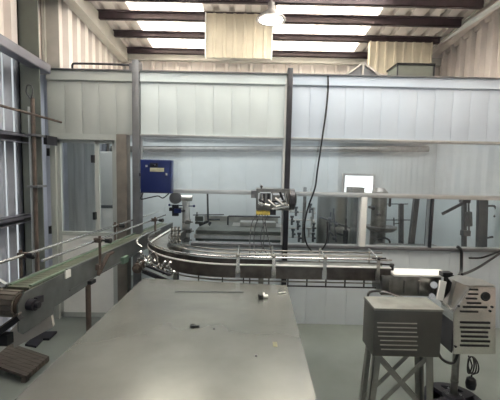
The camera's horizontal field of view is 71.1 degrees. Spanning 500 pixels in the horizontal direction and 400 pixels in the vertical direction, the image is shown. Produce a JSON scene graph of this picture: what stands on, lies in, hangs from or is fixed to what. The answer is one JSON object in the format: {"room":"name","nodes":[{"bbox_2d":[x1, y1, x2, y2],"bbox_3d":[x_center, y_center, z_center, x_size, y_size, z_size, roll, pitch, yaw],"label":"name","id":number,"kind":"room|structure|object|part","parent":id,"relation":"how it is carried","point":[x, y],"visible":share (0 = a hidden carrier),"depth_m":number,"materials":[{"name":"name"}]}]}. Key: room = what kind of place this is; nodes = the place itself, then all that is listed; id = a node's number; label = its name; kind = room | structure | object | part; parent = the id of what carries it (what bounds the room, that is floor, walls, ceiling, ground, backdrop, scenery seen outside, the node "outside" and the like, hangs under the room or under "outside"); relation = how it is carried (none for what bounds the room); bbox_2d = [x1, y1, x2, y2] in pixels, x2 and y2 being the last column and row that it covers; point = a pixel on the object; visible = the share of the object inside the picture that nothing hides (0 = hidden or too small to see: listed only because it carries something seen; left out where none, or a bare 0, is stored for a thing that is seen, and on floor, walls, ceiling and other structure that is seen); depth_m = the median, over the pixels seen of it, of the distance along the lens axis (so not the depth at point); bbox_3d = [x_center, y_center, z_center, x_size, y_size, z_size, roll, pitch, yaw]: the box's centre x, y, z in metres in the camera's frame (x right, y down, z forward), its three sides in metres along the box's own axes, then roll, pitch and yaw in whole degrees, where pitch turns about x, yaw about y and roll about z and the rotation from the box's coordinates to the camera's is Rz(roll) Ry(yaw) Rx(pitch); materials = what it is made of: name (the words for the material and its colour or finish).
{"room":"processing plant","nodes":[
{"label":"processing plant","id":0,"kind":"room"},
{"bbox_2d":[0,0,122,331],"bbox_3d":[-2.127,-0.409,0.748,0.290,3.900,9.550,1,5,0],"label":"wall","id":1,"kind":"structure","parent":0,"point":[40,36],"depth_m":3.41,"materials":[{"name":"metal"}]},
{"bbox_2d":[0,104,61,122],"bbox_3d":[-2.059,-0.677,2.040,0.334,0.050,2.970,1,5,0],"label":"pipe","id":2,"kind":"object","parent":1,"relation":"attached to","point":[1,105],"visible":1,"depth_m":3.00,"materials":[{"name":"metal"}]},
{"bbox_2d":[25,84,46,274],"bbox_3d":[-2.042,0.004,3.362,0.100,2.148,0.154,1,5,0],"label":"standpipe","id":3,"kind":"object","parent":1,"relation":"attached to","point":[32,135],"visible":0.91,"depth_m":3.29,"materials":[{"name":"rusty brown steel"}]},
{"bbox_2d":[0,275,499,399],"bbox_3d":[0.269,1.642,0.964,5.350,0.120,9.650,1,5,0],"label":"floor","id":4,"kind":"structure","parent":0,"point":[334,353],"depth_m":3.04,"materials":[{"name":"grey concrete"}]},
{"bbox_2d":[0,279,6,287],"bbox_3d":[-1.708,0.959,2.441,0.232,0.912,0.030,1,5,0],"label":"bar","id":5,"kind":"object","parent":4,"relation":"on","point":[2,282],"visible":0.22,"depth_m":2.40,"materials":[{"name":"metal"}]},
{"bbox_2d":[0,312,22,345],"bbox_3d":[-1.358,1.040,1.780,0.271,0.874,0.310,1,5,0],"label":"frame","id":6,"kind":"object","parent":4,"relation":"on","point":[6,338],"visible":1,"depth_m":1.86,"materials":[{"name":"black metal"}]},
{"bbox_3d":[-1.345,0.713,1.868,0.260,0.212,0.030,1,5,0],"label":"rail","id":7,"kind":"part","parent":6,"relation":"part of","materials":[{"name":"black plastic"}]},
{"bbox_2d":[0,343,48,382],"bbox_3d":[-1.921,1.334,2.898,0.565,0.080,0.322,3,5,19],"label":"step","id":8,"kind":"structure","parent":4,"relation":"on","point":[20,361],"depth_m":2.86,"materials":[{"name":"brown wood"}]},
{"bbox_3d":[-1.714,1.361,2.822,0.020,0.030,0.317,1,5,0],"label":"rail","id":9,"kind":"part","parent":8,"relation":"part of","materials":[{"name":"brown wood"}]},
{"bbox_2d":[25,331,56,347],"bbox_3d":[-2.027,1.325,3.337,0.229,0.020,0.301,1,5,0],"label":"rubber mat","id":10,"kind":"object","parent":4,"relation":"on","point":[34,342],"visible":0.73,"depth_m":3.33,"materials":[{"name":"black rubber"}]},
{"bbox_2d":[0,211,172,347],"bbox_3d":[-1.193,0.807,3.053,0.377,1.135,2.954,2,5,7],"label":"conveyor","id":11,"kind":"object","parent":4,"relation":"on","point":[36,295],"visible":0.85,"depth_m":2.28,"materials":[{"name":"grey metal"}]},
{"bbox_3d":[-1.366,0.342,2.148,0.098,0.042,0.042,1,5,0],"label":"knob","id":12,"kind":"part","parent":11,"relation":"part of","materials":[{"name":"black plastic"}]},
{"bbox_3d":[-1.214,0.590,2.282,0.088,0.245,0.787,1,5,0],"label":"plate","id":13,"kind":"part","parent":11,"relation":"part of","materials":[{"name":"grey metal"}]},
{"bbox_3d":[-1.198,0.485,2.302,0.011,0.050,0.050,2,5,6],"label":"tag plate","id":14,"kind":"part","parent":11,"relation":"part of","materials":[{"name":"white paper"}]},
{"bbox_3d":[-1.300,0.267,2.971,0.018,0.028,2.850,2,5,6],"label":"guide rail","id":15,"kind":"part","parent":11,"relation":"part of","materials":[{"name":"silver metal"}]},
{"bbox_3d":[-1.277,0.457,3.261,0.265,0.144,2.488,1,5,0],"label":"plate","id":16,"kind":"part","parent":11,"relation":"part of","materials":[{"name":"metal"}]},
{"bbox_3d":[-1.202,0.997,2.611,0.037,0.830,0.038,1,5,0],"label":"leg","id":17,"kind":"part","parent":11,"relation":"part of","materials":[{"name":"metal"}]},
{"bbox_3d":[-1.119,0.269,3.119,0.018,0.028,2.120,2,5,6],"label":"guide rail","id":18,"kind":"part","parent":11,"relation":"part of","materials":[{"name":"silver metal"}]},
{"bbox_3d":[-1.089,0.307,2.641,0.098,0.042,0.042,1,5,0],"label":"knob","id":19,"kind":"part","parent":11,"relation":"part of","materials":[{"name":"black plastic"}]},
{"bbox_3d":[-1.105,0.447,3.409,0.034,0.148,2.170,2,5,6],"label":"plate","id":20,"kind":"part","parent":11,"relation":"part of","materials":[{"name":"grey metal"}]},
{"bbox_2d":[100,151,112,231],"bbox_3d":[-1.827,0.290,4.736,0.258,1.860,0.415,1,5,0],"label":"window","id":21,"kind":"structure","parent":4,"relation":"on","point":[105,156],"depth_m":4.50,"materials":[{"name":"glass"}]},
{"bbox_3d":[-1.815,-0.267,4.497,0.238,0.670,0.020,1,5,0],"label":"door","id":22,"kind":"part","parent":21,"relation":"part of","materials":[{"name":"white paint"}]},
{"bbox_3d":[-1.835,0.645,4.572,0.238,1.080,0.020,1,5,0],"label":"door","id":23,"kind":"part","parent":21,"relation":"part of","materials":[{"name":"white paint"}]},
{"bbox_2d":[15,278,316,399],"bbox_3d":[-0.291,1.091,1.577,1.085,0.853,2.061,1,5,0],"label":"steel table","id":24,"kind":"object","parent":4,"relation":"on","point":[145,347],"visible":1,"depth_m":1.55,"materials":[{"name":"silver metal"}]},
{"bbox_2d":[190,324,199,327],"bbox_3d":[-0.282,0.642,1.788,0.050,0.013,0.030,1,5,0],"label":"clip","id":25,"kind":"object","parent":24,"relation":"on","point":[191,325],"visible":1,"depth_m":1.78,"materials":[{"name":"black plastic"}]},
{"bbox_2d":[258,292,267,298],"bbox_3d":[0.081,0.604,2.212,0.064,0.035,0.034,-1,5,-27],"label":"pipe fitting","id":26,"kind":"object","parent":24,"relation":"on","point":[260,296],"visible":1,"depth_m":2.20,"materials":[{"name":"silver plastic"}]},
{"bbox_2d":[168,193,194,254],"bbox_3d":[-0.846,0.585,4.375,0.332,1.374,0.220,1,5,0],"label":"post","id":27,"kind":"object","parent":4,"relation":"on","point":[175,198],"visible":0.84,"depth_m":4.28,"materials":[{"name":"silver metal"}]},
{"bbox_2d":[194,215,280,242],"bbox_3d":[-0.114,0.738,4.622,1.119,1.061,0.890,1,5,0],"label":"machine","id":28,"kind":"object","parent":4,"relation":"on","point":[236,228],"visible":0.71,"depth_m":4.29,"materials":[{"name":"silver metal"}]},
{"bbox_2d":[193,194,223,225],"bbox_3d":[-0.524,0.118,4.426,0.393,0.438,0.060,1,5,0],"label":"bracket arm","id":29,"kind":"object","parent":28,"relation":"on","point":[199,220],"visible":0.94,"depth_m":4.42,"materials":[{"name":"metal"}]},
{"bbox_3d":[-0.534,0.076,4.422,0.034,0.356,0.024,1,5,0],"label":"rod","id":30,"kind":"part","parent":29,"relation":"part of","materials":[{"name":"metal"}]},
{"bbox_3d":[-0.526,0.216,4.434,0.393,0.087,0.024,1,5,0],"label":"arm","id":31,"kind":"part","parent":29,"relation":"part of","materials":[{"name":"metal"}]},
{"bbox_3d":[-0.129,0.441,4.173,1.075,0.045,0.045,1,5,0],"label":"edge rail","id":32,"kind":"part","parent":28,"relation":"part of","materials":[{"name":"silver metal"}]},
{"bbox_3d":[-0.126,0.284,5.016,1.055,0.100,0.030,1,5,0],"label":"edge rail","id":33,"kind":"part","parent":28,"relation":"part of","materials":[{"name":"silver metal"}]},
{"bbox_3d":[0.047,0.273,4.638,0.699,0.130,0.020,1,5,0],"label":"guard rail","id":34,"kind":"part","parent":28,"relation":"part of","materials":[{"name":"metal"}]},
{"bbox_3d":[0.111,0.358,4.695,0.687,0.054,0.300,1,5,0],"label":"guide plate","id":35,"kind":"part","parent":28,"relation":"part of","materials":[{"name":"silver metal"}]},
{"bbox_3d":[0.104,0.316,4.642,0.466,0.063,0.200,1,5,0],"label":"guide plate","id":36,"kind":"part","parent":28,"relation":"part of","materials":[{"name":"silver metal"}]},
{"bbox_2d":[132,226,453,302],"bbox_3d":[0.012,0.842,3.029,2.973,1.123,1.273,4,6,31],"label":"conveyor","id":37,"kind":"object","parent":4,"relation":"on","point":[166,249],"visible":0.97,"depth_m":2.69,"materials":[{"name":"silver metal"}]},
{"bbox_3d":[-0.959,0.575,3.050,0.092,0.092,0.180,1,5,0],"label":"gear motor","id":38,"kind":"part","parent":37,"relation":"part of","materials":[{"name":"metal"}]},
{"bbox_3d":[-0.641,0.967,3.021,0.100,0.845,0.100,1,5,0],"label":"leg","id":39,"kind":"part","parent":37,"relation":"part of","materials":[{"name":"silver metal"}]},
{"bbox_3d":[0.035,0.451,3.460,2.015,0.008,1.538,1,5,0],"label":"chain","id":40,"kind":"part","parent":37,"relation":"part of","materials":[{"name":"silver metal"}]},
{"bbox_3d":[0.039,0.488,3.450,2.080,0.100,1.565,1,5,0],"label":"plate","id":41,"kind":"part","parent":37,"relation":"part of","materials":[{"name":"silver metal"}]},
{"bbox_3d":[0.109,0.621,2.763,1.928,0.012,0.240,2,5,10],"label":"return rod","id":42,"kind":"part","parent":37,"relation":"part of","materials":[{"name":"silver metal"}]},
{"bbox_3d":[0.042,0.390,3.239,2.079,0.014,1.159,1,5,0],"label":"guide rail","id":43,"kind":"part","parent":37,"relation":"part of","materials":[{"name":"silver metal"}]},
{"bbox_3d":[-0.105,0.499,3.201,2.313,0.081,0.863,5,6,36],"label":"plate","id":44,"kind":"part","parent":37,"relation":"part of","materials":[{"name":"silver metal"}]},
{"bbox_3d":[0.067,0.432,2.981,2.000,0.014,0.450,3,5,19],"label":"guide rail","id":45,"kind":"part","parent":37,"relation":"part of","materials":[{"name":"silver metal"}]},
{"bbox_3d":[0.067,0.402,2.978,1.998,0.012,0.449,3,5,19],"label":"guide rail","id":46,"kind":"part","parent":37,"relation":"part of","materials":[{"name":"silver metal"}]},
{"bbox_3d":[0.463,0.669,2.709,1.029,0.012,0.012,1,5,0],"label":"return rod","id":47,"kind":"part","parent":37,"relation":"part of","materials":[{"name":"silver metal"}]},
{"bbox_3d":[1.044,0.502,2.755,0.139,0.071,0.145,1,5,0],"label":"clamp arm","id":48,"kind":"part","parent":37,"relation":"part of","materials":[{"name":"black metal"}]},
{"bbox_3d":[1.315,0.568,2.734,0.448,0.014,0.180,1,5,0],"label":"transfer plate","id":49,"kind":"part","parent":37,"relation":"part of","materials":[{"name":"white paint"}]},
{"bbox_2d":[288,187,315,242],"bbox_3d":[0.660,0.564,4.511,0.354,1.460,0.100,1,5,0],"label":"rack","id":50,"kind":"object","parent":4,"relation":"on","point":[303,212],"visible":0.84,"depth_m":4.46,"materials":[{"name":"silver metal"}]},
{"bbox_2d":[316,197,349,243],"bbox_3d":[1.029,0.607,4.419,0.373,1.405,0.562,2,5,6],"label":"tank","id":51,"kind":"object","parent":4,"relation":"on","point":[332,210],"visible":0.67,"depth_m":4.31,"materials":[{"name":"silver metal"}]},
{"bbox_2d":[346,186,364,243],"bbox_3d":[1.446,0.548,4.909,0.176,1.460,0.300,1,5,0],"label":"cabinet","id":52,"kind":"object","parent":4,"relation":"on","point":[352,206],"visible":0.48,"depth_m":4.75,"materials":[{"name":"metal"}]},
{"bbox_3d":[1.446,0.529,4.767,0.136,1.320,0.020,1,5,0],"label":"door panel","id":53,"kind":"part","parent":52,"relation":"part of","materials":[{"name":"white metal"}]},
{"bbox_2d":[366,188,397,244],"bbox_3d":[1.698,0.577,4.560,0.390,1.470,0.390,1,5,0],"label":"vessel","id":54,"kind":"object","parent":4,"relation":"on","point":[378,228],"visible":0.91,"depth_m":4.45,"materials":[{"name":"silver metal"}]},
{"bbox_3d":[1.702,0.372,4.543,0.390,0.075,0.390,1,5,0],"label":"dish","id":55,"kind":"part","parent":54,"relation":"part of","materials":[{"name":"silver metal"}]},
{"bbox_2d":[388,198,403,243],"bbox_3d":[2.058,0.612,4.964,0.405,1.352,0.160,1,5,0],"label":"stand","id":56,"kind":"object","parent":4,"relation":"on","point":[400,223],"visible":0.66,"depth_m":4.92,"materials":[{"name":"metal"}]},
{"bbox_2d":[359,296,443,399],"bbox_3d":[0.957,1.070,2.264,0.439,0.835,0.207,1,5,0],"label":"stand","id":57,"kind":"object","parent":4,"relation":"on","point":[406,327],"visible":1,"depth_m":2.15,"materials":[{"name":"grey metal"}]},
{"bbox_3d":[0.772,1.212,2.341,0.077,0.531,0.042,1,5,0],"label":"leg","id":58,"kind":"part","parent":57,"relation":"part of","materials":[{"name":"grey metal"}]},
{"bbox_3d":[0.772,1.222,2.218,0.077,0.531,0.042,1,5,0],"label":"leg","id":59,"kind":"part","parent":57,"relation":"part of","materials":[{"name":"grey metal"}]},
{"bbox_2d":[367,290,380,295],"bbox_3d":[0.868,0.646,2.431,0.028,0.071,0.250,5,6,39],"label":"cable","id":60,"kind":"object","parent":57,"relation":"attached to","point":[371,291],"visible":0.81,"depth_m":2.39,"materials":[{"name":"black plastic"}]},
{"bbox_3d":[0.968,0.661,2.231,0.420,0.015,0.206,1,5,0],"label":"lid","id":61,"kind":"part","parent":57,"relation":"part of","materials":[{"name":"grey metal"}]},
{"bbox_3d":[1.132,1.220,2.341,0.082,0.531,0.042,1,5,0],"label":"leg","id":62,"kind":"part","parent":57,"relation":"part of","materials":[{"name":"grey metal"}]},
{"bbox_3d":[1.132,1.230,2.218,0.082,0.531,0.042,1,5,0],"label":"leg","id":63,"kind":"part","parent":57,"relation":"part of","materials":[{"name":"grey metal"}]},
{"bbox_2d":[373,243,436,245],"bbox_3d":[1.793,0.939,4.038,0.706,0.840,0.220,1,5,0],"label":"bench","id":64,"kind":"object","parent":4,"relation":"on","point":[373,243],"visible":0.16,"depth_m":4.06,"materials":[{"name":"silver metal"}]},
{"bbox_2d":[408,199,419,243],"bbox_3d":[1.949,0.649,4.315,0.184,1.382,0.160,1,5,0],"label":"post","id":65,"kind":"object","parent":4,"relation":"on","point":[415,204],"visible":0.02,"depth_m":4.26,"materials":[{"name":"metal"}]},
{"bbox_2d":[441,200,472,246],"bbox_3d":[2.380,0.666,4.045,0.448,1.410,0.160,1,5,0],"label":"stand","id":66,"kind":"object","parent":4,"relation":"on","point":[466,217],"visible":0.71,"depth_m":3.96,"materials":[{"name":"metal"}]},
{"bbox_3d":[2.323,0.072,3.975,0.309,0.203,0.080,1,5,0],"label":"arm","id":67,"kind":"part","parent":66,"relation":"part of"},
{"bbox_2d":[424,275,495,399],"bbox_3d":[1.483,1.015,2.480,0.443,0.932,0.420,1,5,0],"label":"machine","id":68,"kind":"object","parent":4,"relation":"on","point":[469,314],"visible":0.91,"depth_m":2.41,"materials":[{"name":"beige metal"}]},
{"bbox_2d":[439,354,458,364],"bbox_3d":[1.361,1.080,2.420,0.226,0.145,0.029,-1,5,-22],"label":"cable","id":69,"kind":"object","parent":68,"relation":"attached to","point":[456,355],"visible":0.79,"depth_m":2.44,"materials":[{"name":"black plastic"}]},
{"bbox_3d":[1.476,1.241,2.518,0.054,0.396,0.054,1,5,0],"label":"post","id":70,"kind":"part","parent":68,"relation":"part of","materials":[{"name":"silver metal"}]},
{"bbox_2d":[465,355,478,390],"bbox_3d":[1.585,1.221,2.486,0.122,0.252,0.071,1,5,0],"label":"power cord","id":71,"kind":"object","parent":68,"relation":"hanging from","point":[470,382],"visible":1,"depth_m":2.47,"materials":[{"name":"black plastic"}]},
{"bbox_2d":[475,200,495,246],"bbox_3d":[2.681,0.673,3.994,0.265,1.420,0.160,1,5,0],"label":"post","id":72,"kind":"object","parent":4,"relation":"on","point":[482,206],"visible":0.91,"depth_m":3.94,"materials":[{"name":"metal"}]},
{"bbox_2d":[46,60,499,327],"bbox_3d":[0.348,-0.025,3.725,4.946,2.750,0.150,1,5,0],"label":"wall","id":73,"kind":"structure","parent":0,"point":[136,102],"depth_m":3.64,"materials":[{"name":"metal"}]},
{"bbox_2d":[46,133,117,318],"bbox_3d":[-1.771,0.303,3.759,0.726,1.998,0.104,1,5,0],"label":"door","id":74,"kind":"structure","parent":73,"relation":"in","point":[104,293],"depth_m":3.75,"materials":[{"name":"white metal"}]},
{"bbox_2d":[67,143,95,231],"bbox_3d":[-2.151,0.180,4.344,0.504,2.070,0.040,1,5,0],"label":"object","id":75,"kind":"structure","parent":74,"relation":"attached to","point":[81,172],"depth_m":4.31,"materials":[{"name":"plastic"}]},
{"bbox_3d":[-1.753,0.805,3.807,0.546,0.850,0.024,1,5,0],"label":"kick panel","id":76,"kind":"part","parent":74,"relation":"part of","materials":[{"name":"white paint"}]},
{"bbox_3d":[-1.658,-0.970,3.670,0.893,0.555,0.070,1,5,0],"label":"panel","id":77,"kind":"part","parent":73,"relation":"part of","materials":[{"name":"white metal"}]},
{"bbox_2d":[71,62,131,69],"bbox_3d":[-1.528,-1.373,3.621,0.659,0.080,0.060,1,5,3],"label":"pipe","id":78,"kind":"object","parent":73,"relation":"on","point":[73,63],"visible":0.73,"depth_m":3.60,"materials":[{"name":"metal"}]},
{"bbox_3d":[-1.352,0.311,3.759,0.105,2.000,0.125,1,5,0],"label":"post","id":79,"kind":"part","parent":73,"relation":"part of","materials":[{"name":"grey metal"}]},
{"bbox_3d":[-1.194,-0.059,3.725,0.070,2.750,0.130,1,5,0],"label":"post","id":80,"kind":"part","parent":73,"relation":"part of","materials":[{"name":"metal"}]},
{"bbox_2d":[132,159,173,193],"bbox_3d":[-1.008,-0.241,3.572,0.429,0.338,0.140,1,5,0],"label":"control box","id":81,"kind":"object","parent":73,"relation":"attached to","point":[157,176],"visible":1,"depth_m":3.52,"materials":[{"name":"blue metal"}]},
{"bbox_2d":[140,193,168,199],"bbox_3d":[-0.974,-0.037,3.576,0.299,0.075,0.023,1,5,0],"label":"cable","id":82,"kind":"object","parent":81,"relation":"attached to","point":[142,193],"visible":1,"depth_m":3.57,"materials":[{"name":"black plastic"}]},
{"bbox_3d":[-0.949,-0.237,3.522,0.296,0.320,0.015,1,5,0],"label":"box door","id":83,"kind":"part","parent":81,"relation":"part of","materials":[{"name":"blue metal"}]},
{"bbox_3d":[-0.932,-0.303,3.506,0.140,0.038,0.007,1,5,0],"label":"label plate","id":84,"kind":"part","parent":81,"relation":"part of","materials":[{"name":"beige plastic"}]},
{"bbox_3d":[-0.911,1.007,3.833,0.538,0.620,0.070,1,5,0],"label":"panel","id":85,"kind":"part","parent":73,"relation":"part of","materials":[{"name":"white metal"}]},
{"bbox_3d":[-0.401,-0.086,3.726,1.510,0.033,0.100,1,5,0],"label":"rail","id":86,"kind":"part","parent":73,"relation":"part of","materials":[{"name":"metal"}]},
{"bbox_2d":[141,136,282,190],"bbox_3d":[-0.403,-0.377,3.707,1.492,0.550,0.050,1,5,0],"label":"window","id":87,"kind":"structure","parent":73,"relation":"in","point":[142,137],"depth_m":3.68,"materials":[{"name":"metal"}]},
{"bbox_3d":[-0.388,-0.661,3.679,1.510,0.023,0.100,1,5,0],"label":"rail","id":88,"kind":"part","parent":73,"relation":"part of","materials":[{"name":"metal"}]},
{"bbox_3d":[-0.144,0.478,3.773,0.973,0.033,0.100,1,5,0],"label":"rail","id":89,"kind":"part","parent":73,"relation":"part of","materials":[{"name":"metal"}]},
{"bbox_3d":[-0.154,0.914,3.824,0.973,0.840,0.070,1,5,0],"label":"panel","id":90,"kind":"part","parent":73,"relation":"part of","materials":[{"name":"white metal"}]},
{"bbox_2d":[251,185,296,214],"bbox_3d":[0.238,0.001,3.567,0.458,0.300,0.227,1,5,0],"label":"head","id":91,"kind":"object","parent":73,"relation":"attached to","point":[268,200],"visible":1,"depth_m":3.50},
{"bbox_2d":[249,214,256,255],"bbox_3d":[0.017,0.310,3.209,0.045,0.292,0.607,2,5,6],"label":"cable","id":92,"kind":"object","parent":91,"relation":"hanging from","point":[256,214],"visible":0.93,"depth_m":3.22,"materials":[{"name":"black plastic"}]},
{"bbox_2d":[253,214,259,255],"bbox_3d":[0.054,0.308,3.233,0.047,0.286,0.605,2,5,4],"label":"cable","id":93,"kind":"object","parent":91,"relation":"hanging from","point":[259,214],"visible":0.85,"depth_m":3.31,"materials":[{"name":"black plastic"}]},
{"bbox_2d":[257,215,264,255],"bbox_3d":[0.108,0.312,3.218,0.047,0.293,0.607,2,5,5],"label":"cable","id":94,"kind":"object","parent":91,"relation":"hanging from","point":[262,215],"visible":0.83,"depth_m":3.32,"materials":[{"name":"black plastic"}]},
{"bbox_2d":[260,215,267,255],"bbox_3d":[0.133,0.310,3.257,0.077,0.288,0.606,1,5,2],"label":"cable","id":95,"kind":"object","parent":91,"relation":"hanging from","point":[267,215],"visible":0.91,"depth_m":3.28,"materials":[{"name":"black plastic"}]},
{"bbox_3d":[0.150,-0.014,3.501,0.137,0.134,0.020,1,5,0],"label":"frame","id":96,"kind":"part","parent":91,"relation":"part of","materials":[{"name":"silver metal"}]},
{"bbox_2d":[265,215,270,256],"bbox_3d":[0.172,0.314,3.244,0.028,0.294,0.605,1,5,-3],"label":"cable","id":97,"kind":"object","parent":91,"relation":"hanging from","point":[265,215],"visible":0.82,"depth_m":3.31,"materials":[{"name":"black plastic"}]},
{"bbox_3d":[0.383,0.001,3.722,0.052,2.700,0.140,1,5,0],"label":"post","id":98,"kind":"part","parent":73,"relation":"part of","materials":[{"name":"black metal"}]},
{"bbox_2d":[304,76,328,252],"bbox_3d":[0.706,-0.354,3.615,0.267,1.815,0.090,1,5,0],"label":"cable","id":99,"kind":"object","parent":73,"relation":"hanging from","point":[323,247],"visible":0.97,"depth_m":3.62,"materials":[{"name":"black plastic"}]},
{"bbox_2d":[288,196,360,245],"bbox_3d":[0.787,0.219,3.755,0.761,0.527,0.050,1,5,0],"label":"window","id":100,"kind":"structure","parent":73,"relation":"in","point":[359,199],"depth_m":3.75,"materials":[{"name":"metal"}]},
{"bbox_3d":[1.199,0.228,3.752,0.063,0.527,0.115,1,5,0],"label":"post","id":101,"kind":"part","parent":73,"relation":"part of","materials":[{"name":"white metal"}]},
{"bbox_3d":[1.596,0.952,3.824,2.407,0.840,0.070,1,5,0],"label":"panel","id":102,"kind":"part","parent":73,"relation":"part of","materials":[{"name":"white metal"}]},
{"bbox_3d":[1.605,0.516,3.773,2.407,0.033,0.100,1,5,0],"label":"rail","id":103,"kind":"part","parent":73,"relation":"part of","materials":[{"name":"metal"}]},
{"bbox_2d":[289,140,499,196],"bbox_3d":[1.623,-0.332,3.707,2.409,0.550,0.050,1,5,0],"label":"window","id":104,"kind":"structure","parent":73,"relation":"in","point":[291,140],"depth_m":3.69,"materials":[{"name":"metal"}]},
{"bbox_3d":[1.630,-0.617,3.679,2.407,0.023,0.100,1,5,0],"label":"rail","id":105,"kind":"part","parent":73,"relation":"part of","materials":[{"name":"metal"}]},
{"bbox_3d":[1.636,-0.903,3.670,2.407,0.545,0.070,1,5,0],"label":"panel","id":106,"kind":"part","parent":73,"relation":"part of","materials":[{"name":"white metal"}]},
{"bbox_2d":[365,197,430,246],"bbox_3d":[1.569,0.236,3.755,0.678,0.527,0.050,1,5,0],"label":"window","id":107,"kind":"structure","parent":73,"relation":"in","point":[428,200],"depth_m":3.75,"materials":[{"name":"glass"}]},
{"bbox_3d":[1.618,-0.041,3.726,2.407,0.033,0.100,1,5,0],"label":"rail","id":108,"kind":"part","parent":73,"relation":"part of","materials":[{"name":"metal"}]},
{"bbox_3d":[1.921,0.244,3.755,0.026,0.527,0.110,1,5,0],"label":"post","id":109,"kind":"part","parent":73,"relation":"part of","materials":[{"name":"grey metal"}]},
{"bbox_2d":[456,245,462,274],"bbox_3d":[2.023,0.634,3.363,0.076,0.259,0.841,4,5,29],"label":"cable","id":110,"kind":"object","parent":73,"relation":"attached to","point":[457,246],"visible":0.87,"depth_m":3.68,"materials":[{"name":"black plastic"}]},
{"bbox_2d":[431,199,499,248],"bbox_3d":[2.375,0.254,3.755,0.881,0.527,0.050,1,5,0],"label":"window","id":111,"kind":"structure","parent":73,"relation":"in","point":[450,199],"depth_m":3.75,"materials":[{"name":"metal"}]},
{"bbox_2d":[460,252,499,275],"bbox_3d":[2.202,0.599,3.349,1.020,0.108,0.085,-3,6,-38],"label":"cable","id":112,"kind":"object","parent":73,"relation":"attached to","point":[497,254],"visible":0.99,"depth_m":3.36,"materials":[{"name":"black plastic"}]},
{"bbox_2d":[469,250,499,258],"bbox_3d":[2.506,0.574,3.719,0.345,0.118,0.026,2,5,3],"label":"cable","id":113,"kind":"object","parent":73,"relation":"attached to","point":[491,254],"visible":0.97,"depth_m":3.72,"materials":[{"name":"black plastic"}]},
{"bbox_2d":[110,135,436,274],"bbox_3d":[0.349,-0.079,5.279,4.946,2.600,0.164,1,5,0],"label":"wall","id":114,"kind":"structure","parent":0,"point":[209,164],"depth_m":5.28,"materials":[{"name":"silver metal"}]},
{"bbox_2d":[130,135,426,144],"bbox_3d":[0.292,-0.897,5.203,4.696,0.040,0.080,1,5,0],"label":"cable tray","id":115,"kind":"object","parent":114,"relation":"on","point":[144,139],"depth_m":5.25,"materials":[{"name":"metal"}]},
{"bbox_2d":[342,173,375,192],"bbox_3d":[1.632,-0.241,5.269,0.484,0.310,0.048,1,5,0],"label":"window","id":116,"kind":"structure","parent":114,"relation":"in","point":[367,181],"depth_m":5.26,"materials":[{"name":"glass"}]},
{"bbox_2d":[107,54,441,150],"bbox_3d":[0.316,-0.506,5.463,5.150,3.420,0.134,1,5,0],"label":"wall","id":117,"kind":"structure","parent":0,"point":[149,61],"depth_m":5.37,"materials":[{"name":"beige metal"}]},
{"bbox_2d":[63,0,499,61],"bbox_3d":[0.354,-2.235,0.667,5.250,1.192,9.700,1,5,0],"label":"ceiling","id":118,"kind":"structure","parent":0,"point":[311,28],"depth_m":4.24,"materials":[{"name":"brown metal"}]},
{"bbox_2d":[205,12,272,59],"bbox_3d":[-0.132,-1.946,4.164,0.799,0.505,0.080,1,5,0],"label":"sheet","id":119,"kind":"object","parent":118,"relation":"hanging from","point":[234,35],"visible":0.9,"depth_m":4.15,"materials":[{"name":"white paint"}]},
{"bbox_2d":[256,0,285,25],"bbox_3d":[0.221,-1.991,3.627,0.314,0.302,0.314,1,5,0],"label":"lamp","id":120,"kind":"object","parent":118,"relation":"hanging from","point":[271,16],"visible":1,"depth_m":3.59,"materials":[{"name":"metal"}]},
{"bbox_3d":[0.219,-1.917,3.634,0.314,0.098,0.314,1,5,0],"label":"lamp shade","id":121,"kind":"part","parent":120,"relation":"part of","materials":[{"name":"metal"}]},
{"bbox_3d":[0.218,-1.896,3.635,0.280,0.110,0.280,1,5,0],"label":"bulb","id":122,"kind":"part","parent":120,"relation":"part of","materials":[{"name":"white glass"}]},
{"bbox_2d":[367,41,432,73],"bbox_3d":[1.994,-1.888,4.666,0.824,0.412,0.080,1,5,0],"label":"sheet","id":123,"kind":"object","parent":118,"relation":"hanging from","point":[382,56],"visible":0.72,"depth_m":4.65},
{"bbox_2d":[432,144,499,246],"bbox_3d":[2.800,0.035,4.548,0.040,2.600,1.510,1,5,0],"label":"wall","id":124,"kind":"structure","parent":0,"point":[460,169],"depth_m":4.59,"materials":[{"name":"white metal"}]},
{"bbox_2d":[434,0,499,77],"bbox_3d":[2.716,-0.287,0.847,0.349,3.850,9.745,1,5,0],"label":"wall","id":125,"kind":"structure","parent":0,"point":[478,55],"depth_m":4.36,"materials":[{"name":"beige metal"}]},
{"bbox_3d":[0.376,-1.340,4.471,4.946,0.038,1.585,1,5,0],"label":"ceiling","id":126,"kind":"structure","parent":0,"visible":0},
{"bbox_2d":[346,62,380,74],"bbox_3d":[1.192,-1.377,3.837,0.464,0.175,0.320,1,5,0],"label":"hood","id":127,"kind":"object","parent":126,"relation":"on","point":[362,68],"visible":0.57,"depth_m":3.69,"materials":[{"name":"metal"}]},
{"bbox_2d":[386,63,435,75],"bbox_3d":[1.758,-1.370,3.857,0.405,0.182,0.300,1,5,0],"label":"vent box","id":128,"kind":"object","parent":126,"relation":"on","point":[403,69],"visible":0.59,"depth_m":3.71,"materials":[{"name":"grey metal"}]},
{"bbox_3d":[1.760,-1.451,3.850,0.405,0.018,0.300,1,5,0],"label":"box lid","id":129,"kind":"part","parent":128,"relation":"part of","materials":[{"name":"black metal"}]}
]}

